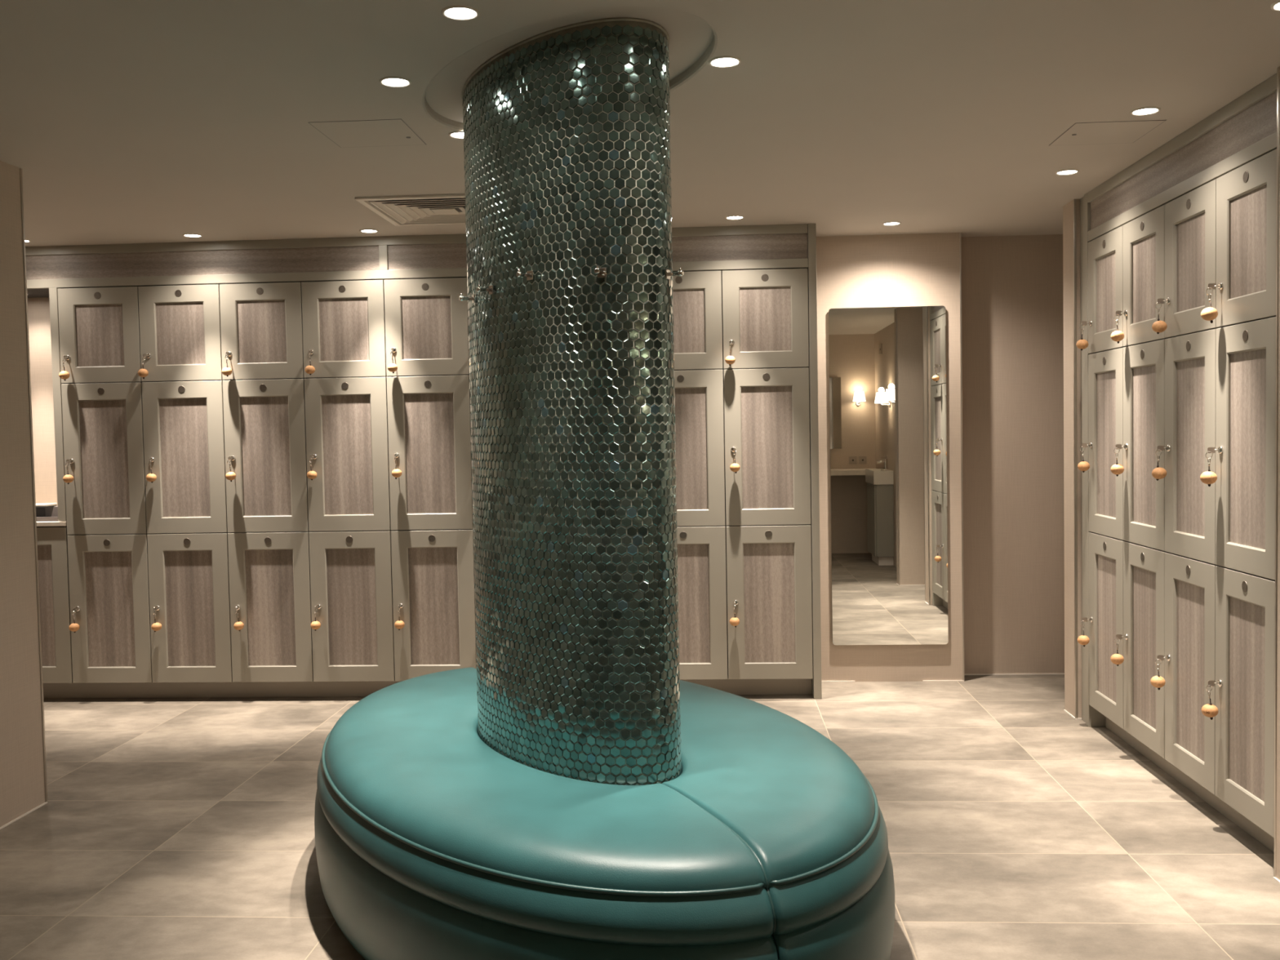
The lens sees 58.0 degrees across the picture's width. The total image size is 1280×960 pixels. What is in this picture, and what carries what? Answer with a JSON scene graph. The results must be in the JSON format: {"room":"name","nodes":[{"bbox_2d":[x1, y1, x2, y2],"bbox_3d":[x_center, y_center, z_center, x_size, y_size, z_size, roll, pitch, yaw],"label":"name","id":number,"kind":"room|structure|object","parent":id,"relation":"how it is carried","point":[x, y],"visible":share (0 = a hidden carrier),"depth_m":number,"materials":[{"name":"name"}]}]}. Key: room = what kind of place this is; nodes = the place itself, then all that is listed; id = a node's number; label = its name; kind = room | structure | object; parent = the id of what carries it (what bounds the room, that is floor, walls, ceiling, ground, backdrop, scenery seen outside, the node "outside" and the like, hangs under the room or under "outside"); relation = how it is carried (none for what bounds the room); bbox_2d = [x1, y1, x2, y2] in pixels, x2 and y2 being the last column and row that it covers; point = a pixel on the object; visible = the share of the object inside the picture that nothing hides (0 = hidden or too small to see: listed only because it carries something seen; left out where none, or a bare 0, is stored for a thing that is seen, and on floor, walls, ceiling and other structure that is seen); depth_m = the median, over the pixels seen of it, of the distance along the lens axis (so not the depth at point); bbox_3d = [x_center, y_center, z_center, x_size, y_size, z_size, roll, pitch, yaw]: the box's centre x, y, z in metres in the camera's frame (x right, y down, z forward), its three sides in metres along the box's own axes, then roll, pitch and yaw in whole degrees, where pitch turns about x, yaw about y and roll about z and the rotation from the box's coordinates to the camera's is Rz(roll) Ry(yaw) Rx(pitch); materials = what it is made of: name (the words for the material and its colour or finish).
{"room":"changing room","nodes":[
{"label":"changing room","id":0,"kind":"room"},
{"bbox_2d":[0,160,44,826],"bbox_3d":[-2.558,0.137,2.090,0.155,2.450,4.750,-1,2,3],"label":"wall","id":1,"kind":"structure","parent":0,"point":[22,788],"depth_m":4.34,"materials":[{"name":"paint"}]},
{"bbox_2d":[0,801,47,829],"bbox_3d":[-2.451,1.353,2.211,0.005,0.006,4.600,-1,2,3],"label":"baseboard","id":2,"kind":"structure","parent":1,"relation":"attached to","point":[44,803],"depth_m":4.34,"materials":[{"name":"beige"}]},
{"bbox_2d":[19,168,47,802],"bbox_3d":[-2.340,0.036,4.452,0.012,2.449,0.012,-1,2,3],"label":"trim","id":3,"kind":"structure","parent":1,"relation":"attached to","point":[20,169],"depth_m":4.45,"materials":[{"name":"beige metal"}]},
{"bbox_2d":[27,232,962,681],"bbox_3d":[-1.217,-0.072,6.563,5.974,2.450,0.150,-1,2,3],"label":"wall","id":4,"kind":"structure","parent":0,"point":[913,269],"depth_m":6.33,"materials":[{"name":"paint"}]},
{"bbox_2d":[828,306,948,644],"bbox_3d":[1.360,-0.017,6.319,0.629,1.848,0.006,-1,2,3],"label":"wall mirror","id":5,"kind":"object","parent":4,"relation":"attached to","point":[887,365],"visible":1,"depth_m":6.32,"materials":[{"name":"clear mirror"}]},
{"bbox_2d":[959,232,964,680],"bbox_3d":[1.758,-0.116,6.308,0.010,2.449,0.010,-1,2,3],"label":"trim","id":6,"kind":"structure","parent":4,"relation":"attached to","point":[960,233],"depth_m":6.30,"materials":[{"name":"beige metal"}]},
{"bbox_2d":[0,0,1279,246],"bbox_3d":[-0.527,-1.247,3.188,8.100,0.150,7.300,-1,2,3],"label":"ceiling","id":7,"kind":"structure","parent":0,"point":[123,122],"depth_m":3.64,"materials":[{"name":"paint"}]},
{"bbox_2d":[308,119,426,147],"bbox_3d":[-0.935,-1.196,3.997,0.315,0.003,0.340,-1,2,3],"label":"access hatch","id":8,"kind":"object","parent":7,"relation":"attached to","point":[385,132],"visible":1,"depth_m":3.98,"materials":[{"name":"beige paint"}]},
{"bbox_2d":[379,76,411,87],"bbox_3d":[-0.723,-1.175,3.413,0.094,0.005,0.094,-1,2,3],"label":"recessed light","id":9,"kind":"object","parent":7,"relation":"in","point":[393,82],"visible":1,"depth_m":3.41,"materials":[{"name":"white"}]},
{"bbox_2d":[354,193,465,226],"bbox_3d":[-0.901,-1.246,5.346,0.650,0.013,0.650,-1,2,3],"label":"ceiling vent","id":10,"kind":"object","parent":7,"relation":"in","point":[438,209],"visible":0.69,"depth_m":5.28,"materials":[{"name":"white metal"}]},
{"bbox_2d":[448,130,463,138],"bbox_3d":[-0.620,-1.202,4.028,0.094,0.005,0.094,-1,2,3],"label":"recessed light","id":11,"kind":"object","parent":7,"relation":"in","point":[459,134],"visible":0.57,"depth_m":4.02,"materials":[{"name":"white"}]},
{"bbox_2d":[441,4,479,20],"bbox_3d":[-0.445,-1.158,2.866,0.094,0.005,0.094,-1,2,3],"label":"recessed light","id":12,"kind":"object","parent":7,"relation":"in","point":[458,12],"visible":1,"depth_m":2.86,"materials":[{"name":"white"}]},
{"bbox_2d":[708,55,741,67],"bbox_3d":[0.241,-1.188,3.284,0.094,0.005,0.094,-1,2,3],"label":"recessed light","id":13,"kind":"object","parent":7,"relation":"in","point":[726,61],"visible":1,"depth_m":3.28,"materials":[{"name":"white"}]},
{"bbox_2d":[1054,168,1079,175],"bbox_3d":[1.775,-1.279,4.802,0.094,0.005,0.094,-1,2,3],"label":"recessed light","id":14,"kind":"object","parent":7,"relation":"in","point":[1068,171],"visible":1,"depth_m":4.80,"materials":[{"name":"white"}]},
{"bbox_2d":[1048,120,1166,146],"bbox_3d":[1.683,-1.253,4.177,0.310,0.003,0.320,-1,2,3],"label":"access hatch","id":15,"kind":"object","parent":7,"relation":"attached to","point":[1126,131],"visible":1,"depth_m":4.17,"materials":[{"name":"beige paint"}]},
{"bbox_2d":[1130,106,1160,115],"bbox_3d":[1.700,-1.240,3.886,0.094,0.005,0.094,-1,2,3],"label":"recessed light","id":16,"kind":"object","parent":7,"relation":"in","point":[1145,110],"visible":1,"depth_m":3.88,"materials":[{"name":"white"}]},
{"bbox_2d":[0,674,1279,959],"bbox_3d":[-0.479,1.315,3.293,8.100,0.080,7.300,-1,2,3],"label":"floor","id":17,"kind":"structure","parent":0,"point":[1018,828],"depth_m":4.00,"materials":[{"name":"tile"}]},
{"bbox_2d":[25,223,822,698],"bbox_3d":[-1.636,-0.053,6.307,5.148,2.450,0.407,-1,2,3],"label":"surround","id":18,"kind":"object","parent":17,"relation":"on","point":[49,269],"visible":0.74,"depth_m":6.09,"materials":[{"name":"beige paint"}]},
{"bbox_2d":[36,525,72,683],"bbox_3d":[-3.284,0.671,6.430,0.440,0.848,0.390,-1,2,3],"label":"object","id":19,"kind":"object","parent":18,"relation":"in","point":[52,541],"visible":0.4,"depth_m":6.23,"materials":[{"name":"grey wood"}]},
{"bbox_2d":[36,520,66,526],"bbox_3d":[-3.636,0.236,6.435,1.132,0.023,0.414,-1,2,3],"label":"countertop","id":20,"kind":"structure","parent":19,"relation":"on","point":[63,523],"depth_m":6.20,"materials":[{"name":"stone"}]},
{"bbox_2d":[35,516,57,521],"bbox_3d":[-3.246,0.209,6.351,0.240,0.024,0.180,-1,2,3],"label":"desk tray","id":21,"kind":"object","parent":20,"relation":"on","point":[38,518],"visible":0.51,"depth_m":6.26,"materials":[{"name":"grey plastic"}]},
{"bbox_2d":[35,502,57,516],"bbox_3d":[-3.288,0.173,6.347,0.112,0.084,0.120,-1,2,3],"label":"sink","id":22,"kind":"object","parent":21,"relation":"on","point":[42,509],"visible":0.53,"depth_m":6.29,"materials":[{"name":"white ceramic"}]},
{"bbox_2d":[66,533,152,683],"bbox_3d":[-2.841,0.686,6.400,0.440,0.803,0.398,-1,2,3],"label":"locker","id":23,"kind":"object","parent":18,"relation":"in","point":[108,573],"visible":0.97,"depth_m":6.22,"materials":[{"name":"grey"}]},
{"bbox_2d":[68,608,79,632],"bbox_3d":[-3.029,0.752,6.182,0.052,0.134,0.052,-3,3,-45],"label":"key fob","id":24,"kind":"object","parent":23,"relation":"attached to","point":[73,627],"visible":1,"depth_m":6.17,"materials":[{"name":"orange wood"}]},
{"bbox_2d":[61,382,146,534],"bbox_3d":[-2.856,-0.121,6.367,0.440,0.811,0.398,-1,2,3],"label":"locker","id":25,"kind":"object","parent":23,"relation":"on","point":[103,432],"visible":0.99,"depth_m":6.18,"materials":[{"name":"grey"}]},
{"bbox_2d":[62,459,73,484],"bbox_3d":[-3.045,-0.043,6.149,0.052,0.133,0.052,-3,3,-42],"label":"key fob","id":26,"kind":"object","parent":25,"relation":"attached to","point":[68,478],"visible":1,"depth_m":6.14,"materials":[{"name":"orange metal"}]},
{"bbox_2d":[57,286,143,383],"bbox_3d":[-2.869,-0.780,6.340,0.440,0.506,0.398,-1,2,3],"label":"locker","id":27,"kind":"object","parent":25,"relation":"on","point":[99,327],"visible":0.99,"depth_m":6.16,"materials":[{"name":"grey wood"}]},
{"bbox_2d":[58,355,70,381],"bbox_3d":[-3.057,-0.594,6.132,0.052,0.135,0.054,-1,2,1],"label":"key fob","id":28,"kind":"object","parent":27,"relation":"attached to","point":[64,375],"visible":1,"depth_m":6.12,"materials":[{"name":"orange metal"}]},
{"bbox_2d":[146,532,232,682],"bbox_3d":[-2.401,0.679,6.373,0.440,0.803,0.398,-1,2,3],"label":"locker","id":29,"kind":"object","parent":18,"relation":"on","point":[188,575],"visible":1,"depth_m":6.19,"materials":[{"name":"grey wood"}]},
{"bbox_2d":[151,606,161,631],"bbox_3d":[-2.579,0.745,6.160,0.052,0.133,0.054,-1,2,-1],"label":"key fob","id":30,"kind":"object","parent":29,"relation":"attached to","point":[156,626],"visible":1,"depth_m":6.15,"materials":[{"name":"orange wood"}]},
{"bbox_2d":[141,380,227,533],"bbox_3d":[-2.416,-0.128,6.340,0.440,0.811,0.398,-1,2,3],"label":"locker","id":31,"kind":"object","parent":29,"relation":"on","point":[184,429],"visible":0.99,"depth_m":6.16,"materials":[{"name":"grey wood"}]},
{"bbox_2d":[146,457,156,483],"bbox_3d":[-2.594,-0.051,6.129,0.052,0.133,0.053,-2,2,-12],"label":"key fob","id":32,"kind":"object","parent":31,"relation":"attached to","point":[151,477],"visible":1,"depth_m":6.11,"materials":[{"name":"orange wood"}]},
{"bbox_2d":[137,284,223,382],"bbox_3d":[-2.428,-0.787,6.313,0.440,0.506,0.398,-1,2,3],"label":"locker","id":33,"kind":"object","parent":31,"relation":"on","point":[180,331],"visible":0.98,"depth_m":6.13,"materials":[{"name":"grey wood"}]},
{"bbox_2d":[137,353,148,378],"bbox_3d":[-2.626,-0.601,6.102,0.052,0.134,0.052,-2,2,-16],"label":"key fob","id":34,"kind":"object","parent":33,"relation":"attached to","point":[143,372],"visible":1,"depth_m":6.09,"materials":[{"name":"orange wood"}]},
{"bbox_2d":[227,531,313,682],"bbox_3d":[-1.960,0.672,6.346,0.440,0.803,0.398,-1,2,3],"label":"locker","id":35,"kind":"object","parent":18,"relation":"in","point":[269,572],"visible":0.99,"depth_m":6.16,"materials":[{"name":"grey wood"}]},
{"bbox_2d":[222,378,308,532],"bbox_3d":[-1.975,-0.135,6.313,0.440,0.811,0.398,-1,2,3],"label":"locker","id":36,"kind":"object","parent":35,"relation":"on","point":[264,420],"visible":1,"depth_m":6.13,"materials":[{"name":"grey"}]},
{"bbox_2d":[225,456,235,481],"bbox_3d":[-2.160,-0.057,6.096,0.052,0.134,0.052,1,3,38],"label":"key fob","id":37,"kind":"object","parent":36,"relation":"attached to","point":[230,476],"visible":1,"depth_m":6.08,"materials":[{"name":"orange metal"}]},
{"bbox_2d":[219,282,305,380],"bbox_3d":[-1.987,-0.794,6.286,0.440,0.506,0.398,-1,2,3],"label":"locker","id":38,"kind":"object","parent":36,"relation":"on","point":[261,324],"visible":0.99,"depth_m":6.10,"materials":[{"name":"grey wood"}]},
{"bbox_2d":[222,351,231,377],"bbox_3d":[-2.174,-0.609,6.078,0.052,0.133,0.055,-1,2,4],"label":"key fob","id":39,"kind":"object","parent":38,"relation":"attached to","point":[227,371],"visible":1,"depth_m":6.06,"materials":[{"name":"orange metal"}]},
{"bbox_2d":[308,529,395,681],"bbox_3d":[-1.519,0.665,6.319,0.440,0.803,0.398,-1,2,3],"label":"locker","id":40,"kind":"object","parent":18,"relation":"in","point":[351,584],"visible":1,"depth_m":6.13,"materials":[{"name":"grey wood"}]},
{"bbox_2d":[310,605,320,631],"bbox_3d":[-1.715,0.731,6.107,0.052,0.134,0.056,-1,2,13],"label":"key fob","id":41,"kind":"object","parent":40,"relation":"attached to","point":[315,625],"visible":1,"depth_m":6.09,"materials":[{"name":"orange wood"}]},
{"bbox_2d":[304,377,391,531],"bbox_3d":[-1.534,-0.142,6.286,0.440,0.811,0.398,-1,2,3],"label":"locker","id":42,"kind":"object","parent":40,"relation":"on","point":[346,419],"visible":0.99,"depth_m":6.10,"materials":[{"name":"grey wood"}]},
{"bbox_2d":[306,454,316,479],"bbox_3d":[-1.726,-0.065,6.075,0.052,0.134,0.053,0,2,17],"label":"key fob","id":43,"kind":"object","parent":42,"relation":"attached to","point":[312,474],"visible":1,"depth_m":6.06,"materials":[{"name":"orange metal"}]},
{"bbox_2d":[301,280,388,378],"bbox_3d":[-1.547,-0.801,6.259,0.440,0.506,0.398,-1,2,3],"label":"locker","id":44,"kind":"object","parent":42,"relation":"on","point":[344,322],"visible":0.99,"depth_m":6.08,"materials":[{"name":"grey wood"}]},
{"bbox_2d":[304,349,315,375],"bbox_3d":[-1.730,-0.616,6.051,0.052,0.134,0.053,-1,2,-4],"label":"key fob","id":45,"kind":"object","parent":44,"relation":"attached to","point":[309,369],"visible":1,"depth_m":6.04,"materials":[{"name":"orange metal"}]},
{"bbox_2d":[391,528,476,681],"bbox_3d":[-1.079,0.657,6.293,0.440,0.803,0.398,-1,2,3],"label":"locker","id":46,"kind":"object","parent":18,"relation":"in","point":[433,571],"visible":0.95,"depth_m":6.11,"materials":[{"name":"grey wood"}]},
{"bbox_2d":[394,604,404,630],"bbox_3d":[-1.266,0.724,6.080,0.052,0.135,0.054,-1,2,3],"label":"key fob","id":47,"kind":"object","parent":46,"relation":"attached to","point":[399,624],"visible":1,"depth_m":6.07,"materials":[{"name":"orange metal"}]},
{"bbox_2d":[386,374,473,529],"bbox_3d":[-1.094,-0.150,6.259,0.440,0.811,0.398,-1,2,3],"label":"locker","id":48,"kind":"object","parent":46,"relation":"on","point":[429,429],"visible":0.98,"depth_m":6.08,"materials":[{"name":"grey wood"}]},
{"bbox_2d":[383,277,469,377],"bbox_3d":[-1.106,-0.808,6.232,0.440,0.506,0.398,-1,2,3],"label":"locker","id":49,"kind":"object","parent":48,"relation":"on","point":[427,327],"visible":0.96,"depth_m":6.05,"materials":[{"name":"grey wood"}]},
{"bbox_2d":[387,347,397,373],"bbox_3d":[-1.291,-0.623,6.023,0.052,0.134,0.056,-1,2,6],"label":"key fob","id":50,"kind":"object","parent":49,"relation":"attached to","point":[392,367],"visible":1,"depth_m":6.01,"materials":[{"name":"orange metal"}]},
{"bbox_2d":[676,525,728,679],"bbox_3d":[0.243,0.636,6.212,0.440,0.803,0.398,-1,2,3],"label":"locker","id":51,"kind":"object","parent":18,"relation":"in","point":[701,549],"visible":0.59,"depth_m":6.02,"materials":[{"name":"grey wood"}]},
{"bbox_2d":[674,369,725,526],"bbox_3d":[0.228,-0.171,6.179,0.440,0.811,0.398,-1,2,3],"label":"locker","id":52,"kind":"object","parent":51,"relation":"on","point":[699,393],"visible":0.62,"depth_m":5.99,"materials":[{"name":"grey"}]},
{"bbox_2d":[672,271,723,370],"bbox_3d":[0.216,-0.830,6.152,0.440,0.506,0.398,-1,2,3],"label":"locker","id":53,"kind":"object","parent":52,"relation":"on","point":[696,295],"visible":0.59,"depth_m":5.96,"materials":[{"name":"grey wood"}]},
{"bbox_2d":[725,524,813,679],"bbox_3d":[0.684,0.629,6.185,0.440,0.803,0.398,-1,2,3],"label":"locker","id":54,"kind":"object","parent":18,"relation":"on","point":[769,566],"visible":0.98,"depth_m":6.00,"materials":[{"name":"grey wood"}]},
{"bbox_2d":[729,601,739,627],"bbox_3d":[0.489,0.696,5.973,0.052,0.134,0.056,0,2,16],"label":"key fob","id":55,"kind":"object","parent":54,"relation":"attached to","point":[734,621],"visible":1,"depth_m":5.96,"materials":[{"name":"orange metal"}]},
{"bbox_2d":[723,367,810,525],"bbox_3d":[0.669,-0.178,6.152,0.440,0.811,0.398,-1,2,3],"label":"locker","id":56,"kind":"object","parent":54,"relation":"on","point":[766,411],"visible":1,"depth_m":5.97,"materials":[{"name":"grey"}]},
{"bbox_2d":[729,447,740,473],"bbox_3d":[0.487,-0.100,5.934,0.052,0.134,0.052,1,3,35],"label":"key fob","id":57,"kind":"object","parent":56,"relation":"attached to","point":[735,467],"visible":1,"depth_m":5.92,"materials":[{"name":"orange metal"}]},
{"bbox_2d":[721,268,808,369],"bbox_3d":[0.656,-0.837,6.125,0.440,0.506,0.398,-1,2,3],"label":"locker","id":58,"kind":"object","parent":56,"relation":"on","point":[765,312],"visible":0.98,"depth_m":5.94,"materials":[{"name":"grey wood"}]},
{"bbox_2d":[462,17,681,785],"bbox_3d":[-0.221,0.021,3.499,0.467,2.478,1.007,-2,3,-31],"label":"column","id":59,"kind":"structure","parent":17,"relation":"on","point":[567,157],"depth_m":3.11,"materials":[{"name":"tile"}]},
{"bbox_2d":[458,293,475,303],"bbox_3d":[-0.522,-0.549,3.486,0.049,0.028,0.026,-2,3,-22],"label":"coat hook","id":60,"kind":"object","parent":59,"relation":"attached to","point":[461,298],"visible":1,"depth_m":3.48,"materials":[{"name":"silver metal"}]},
{"bbox_2d":[475,284,494,294],"bbox_3d":[-0.449,-0.551,3.339,0.049,0.028,0.026,-2,3,-31],"label":"coat hook","id":61,"kind":"object","parent":59,"relation":"attached to","point":[479,289],"visible":1,"depth_m":3.34,"materials":[{"name":"silver metal"}]},
{"bbox_2d":[515,268,534,280],"bbox_3d":[-0.316,-0.562,3.161,0.049,0.028,0.026,-3,3,-43],"label":"coat hook","id":62,"kind":"object","parent":59,"relation":"attached to","point":[529,274],"visible":1,"depth_m":3.16,"materials":[{"name":"silver metal"}]},
{"bbox_2d":[594,265,607,278],"bbox_3d":[-0.105,-0.544,3.014,0.026,0.028,0.049,0,2,18],"label":"coat hook","id":63,"kind":"object","parent":59,"relation":"attached to","point":[601,272],"visible":1,"depth_m":3.03,"materials":[{"name":"silver metal"}]},
{"bbox_2d":[664,267,684,279],"bbox_3d":[0.093,-0.552,3.087,0.049,0.028,0.026,0,3,26],"label":"coat hook","id":64,"kind":"object","parent":59,"relation":"attached to","point":[668,273],"visible":1,"depth_m":3.08,"materials":[{"name":"silver metal"}]},
{"bbox_2d":[314,666,894,959],"bbox_3d":[-0.202,1.013,3.645,1.593,0.484,2.536,-2,2,-15],"label":"bench","id":65,"kind":"object","parent":17,"relation":"on","point":[770,842],"visible":0.77,"depth_m":2.76,"materials":[{"name":"teal leather"}]},
{"bbox_2d":[1080,73,1276,853],"bbox_3d":[2.213,-0.049,4.446,0.422,2.450,1.954,-1,2,3],"label":"surround","id":66,"kind":"object","parent":17,"relation":"on","point":[1243,131],"visible":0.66,"depth_m":4.39,"materials":[{"name":"beige paint"}]},
{"bbox_2d":[1088,532,1125,728],"bbox_3d":[2.244,0.645,5.088,0.398,0.803,0.443,-1,2,3],"label":"locker","id":67,"kind":"object","parent":66,"relation":"on","point":[1105,553],"visible":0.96,"depth_m":5.12,"materials":[{"name":"grey wood"}]},
{"bbox_2d":[1077,617,1089,646],"bbox_3d":[2.027,0.695,5.280,0.052,0.135,0.052,1,3,38],"label":"key fob","id":68,"kind":"object","parent":67,"relation":"attached to","point":[1083,640],"visible":1,"depth_m":5.27,"materials":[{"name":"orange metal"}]},
{"bbox_2d":[1088,347,1123,540],"bbox_3d":[2.229,-0.162,5.054,0.398,0.811,0.443,-1,2,3],"label":"locker","id":69,"kind":"object","parent":67,"relation":"on","point":[1105,369],"visible":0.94,"depth_m":5.08,"materials":[{"name":"grey wood"}]},
{"bbox_2d":[1077,443,1089,472],"bbox_3d":[2.014,-0.100,5.243,0.053,0.134,0.052,-1,2,6],"label":"key fob","id":70,"kind":"object","parent":69,"relation":"attached to","point":[1083,466],"visible":1,"depth_m":5.23,"materials":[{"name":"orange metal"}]},
{"bbox_2d":[1088,226,1128,353],"bbox_3d":[2.216,-0.821,5.027,0.398,0.506,0.443,-1,2,3],"label":"locker","id":71,"kind":"object","parent":69,"relation":"on","point":[1104,251],"visible":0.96,"depth_m":5.06,"materials":[{"name":"grey wood"}]},
{"bbox_2d":[1075,320,1088,350],"bbox_3d":[2.004,-0.652,5.229,0.054,0.133,0.052,-1,2,-1],"label":"key fob","id":72,"kind":"object","parent":71,"relation":"attached to","point":[1082,344],"visible":1,"depth_m":5.22,"materials":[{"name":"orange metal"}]},
{"bbox_2d":[1123,541,1168,759],"bbox_3d":[2.217,0.664,4.644,0.398,0.803,0.443,-1,2,3],"label":"locker","id":73,"kind":"object","parent":66,"relation":"on","point":[1144,566],"visible":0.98,"depth_m":4.67,"materials":[{"name":"grey wood"}]},
{"bbox_2d":[1110,634,1124,666],"bbox_3d":[1.998,0.714,4.836,0.052,0.134,0.052,1,3,44],"label":"key fob","id":74,"kind":"object","parent":73,"relation":"attached to","point":[1117,659],"visible":1,"depth_m":4.83,"materials":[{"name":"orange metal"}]},
{"bbox_2d":[1123,339,1164,551],"bbox_3d":[2.202,-0.144,4.611,0.398,0.811,0.443,-1,2,3],"label":"locker","id":75,"kind":"object","parent":73,"relation":"on","point":[1144,364],"visible":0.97,"depth_m":4.63,"materials":[{"name":"grey"}]},
{"bbox_2d":[1111,444,1124,476],"bbox_3d":[1.990,-0.082,4.814,0.053,0.134,0.052,-1,2,8],"label":"key fob","id":76,"kind":"object","parent":75,"relation":"attached to","point":[1117,468],"visible":1,"depth_m":4.80,"materials":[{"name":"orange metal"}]},
{"bbox_2d":[1122,204,1168,346],"bbox_3d":[2.190,-0.802,4.584,0.398,0.506,0.443,-1,2,3],"label":"locker","id":77,"kind":"object","parent":75,"relation":"on","point":[1144,237],"visible":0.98,"depth_m":4.61,"materials":[{"name":"grey wood"}]},
{"bbox_2d":[1111,311,1124,343],"bbox_3d":[1.975,-0.632,4.778,0.052,0.135,0.052,0,3,29],"label":"key fob","id":78,"kind":"object","parent":77,"relation":"attached to","point":[1117,335],"visible":1,"depth_m":4.77,"materials":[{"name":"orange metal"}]},
{"bbox_2d":[1164,552,1217,795],"bbox_3d":[2.190,0.682,4.201,0.398,0.803,0.443,-1,2,3],"label":"locker","id":79,"kind":"object","parent":66,"relation":"on","point":[1189,583],"visible":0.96,"depth_m":4.22,"materials":[{"name":"grey wood"}]},
{"bbox_2d":[1150,654,1167,689],"bbox_3d":[1.972,0.732,4.399,0.052,0.134,0.052,-2,3,-24],"label":"key fob","id":80,"kind":"object","parent":79,"relation":"attached to","point":[1158,682],"visible":1,"depth_m":4.39,"materials":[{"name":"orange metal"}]},
{"bbox_2d":[1164,328,1216,564],"bbox_3d":[2.175,-0.125,4.168,0.398,0.811,0.443,-1,2,3],"label":"locker","id":81,"kind":"object","parent":79,"relation":"on","point":[1189,359],"visible":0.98,"depth_m":4.18,"materials":[{"name":"grey wood"}]},
{"bbox_2d":[1151,445,1167,480],"bbox_3d":[1.961,-0.063,4.359,0.055,0.133,0.052,-1,2,1],"label":"key fob","id":82,"kind":"object","parent":81,"relation":"attached to","point":[1158,473],"visible":1,"depth_m":4.35,"materials":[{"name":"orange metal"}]},
{"bbox_2d":[1164,178,1221,337],"bbox_3d":[2.163,-0.784,4.141,0.398,0.506,0.443,-1,2,3],"label":"locker","id":83,"kind":"object","parent":81,"relation":"on","point":[1190,219],"visible":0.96,"depth_m":4.15,"materials":[{"name":"grey wood"}]},
{"bbox_2d":[1151,298,1167,333],"bbox_3d":[1.951,-0.615,4.338,0.053,0.133,0.052,-1,2,1],"label":"key fob","id":84,"kind":"object","parent":83,"relation":"attached to","point":[1157,326],"visible":1,"depth_m":4.33,"materials":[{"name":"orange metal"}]},
{"bbox_2d":[1215,565,1275,837],"bbox_3d":[2.163,0.701,3.758,0.398,0.803,0.443,-1,2,3],"label":"locker","id":85,"kind":"object","parent":66,"relation":"on","point":[1245,602],"visible":0.98,"depth_m":3.78,"materials":[{"name":"grey wood"}]},
{"bbox_2d":[1201,680,1218,719],"bbox_3d":[1.949,0.752,3.948,0.055,0.134,0.052,-1,2,-2],"label":"key fob","id":86,"kind":"object","parent":85,"relation":"attached to","point":[1210,710],"visible":1,"depth_m":3.94,"materials":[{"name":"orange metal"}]},
{"bbox_2d":[1215,316,1275,580],"bbox_3d":[2.148,-0.106,3.724,0.398,0.811,0.443,-1,2,3],"label":"locker","id":87,"kind":"object","parent":85,"relation":"on","point":[1246,353],"visible":0.98,"depth_m":3.75,"materials":[{"name":"grey wood"}]},
{"bbox_2d":[1200,447,1218,486],"bbox_3d":[1.931,-0.044,3.923,0.052,0.134,0.052,-3,3,-38],"label":"key fob","id":88,"kind":"object","parent":87,"relation":"attached to","point":[1209,477],"visible":1,"depth_m":3.91,"materials":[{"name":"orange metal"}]},
{"bbox_2d":[1216,148,1276,327],"bbox_3d":[2.136,-0.765,3.697,0.398,0.506,0.443,-1,2,3],"label":"locker","id":89,"kind":"object","parent":87,"relation":"on","point":[1246,195],"visible":0.99,"depth_m":3.71,"materials":[{"name":"grey wood"}]},
{"bbox_2d":[1200,283,1219,323],"bbox_3d":[1.918,-0.595,3.891,0.052,0.135,0.052,1,3,40],"label":"key fob","id":90,"kind":"object","parent":89,"relation":"attached to","point":[1210,313],"visible":1,"depth_m":3.88,"materials":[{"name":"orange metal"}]},
{"bbox_2d":[961,234,1064,674],"bbox_3d":[2.685,-0.141,6.480,1.826,2.450,0.140,-1,2,3],"label":"wall","id":91,"kind":"structure","parent":0,"point":[1012,300],"depth_m":6.45,"materials":[{"name":"paint"}]},
{"bbox_2d":[964,673,1064,675],"bbox_3d":[2.703,1.083,6.457,1.826,0.006,0.006,-1,2,3],"label":"baseboard","id":92,"kind":"structure","parent":91,"relation":"attached to","point":[975,673],"depth_m":6.49,"materials":[{"name":"beige"}]},
{"bbox_2d":[1062,199,1081,718],"bbox_3d":[2.795,-0.102,5.479,1.486,2.450,0.170,-1,2,3],"label":"wall","id":93,"kind":"structure","parent":0,"point":[1068,209],"depth_m":5.50,"materials":[{"name":"paint"}]},
{"bbox_2d":[1073,199,1077,718],"bbox_3d":[2.052,-0.086,5.441,0.012,2.449,0.012,-1,2,3],"label":"trim","id":94,"kind":"structure","parent":93,"relation":"attached to","point":[1074,200],"depth_m":5.44,"materials":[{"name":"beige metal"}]},
{"bbox_2d":[1275,66,1279,879],"bbox_3d":[2.662,-0.013,3.358,1.496,2.450,0.160,-1,2,3],"label":"wall","id":95,"kind":"structure","parent":0,"point":[1277,818],"depth_m":3.48,"materials":[{"name":"paint"}]},
{"bbox_2d":[1274,66,1279,877],"bbox_3d":[1.922,-0.003,3.482,0.010,2.449,0.010,-1,2,3],"label":"trim","id":96,"kind":"structure","parent":95,"relation":"attached to","point":[1277,68],"depth_m":3.48,"materials":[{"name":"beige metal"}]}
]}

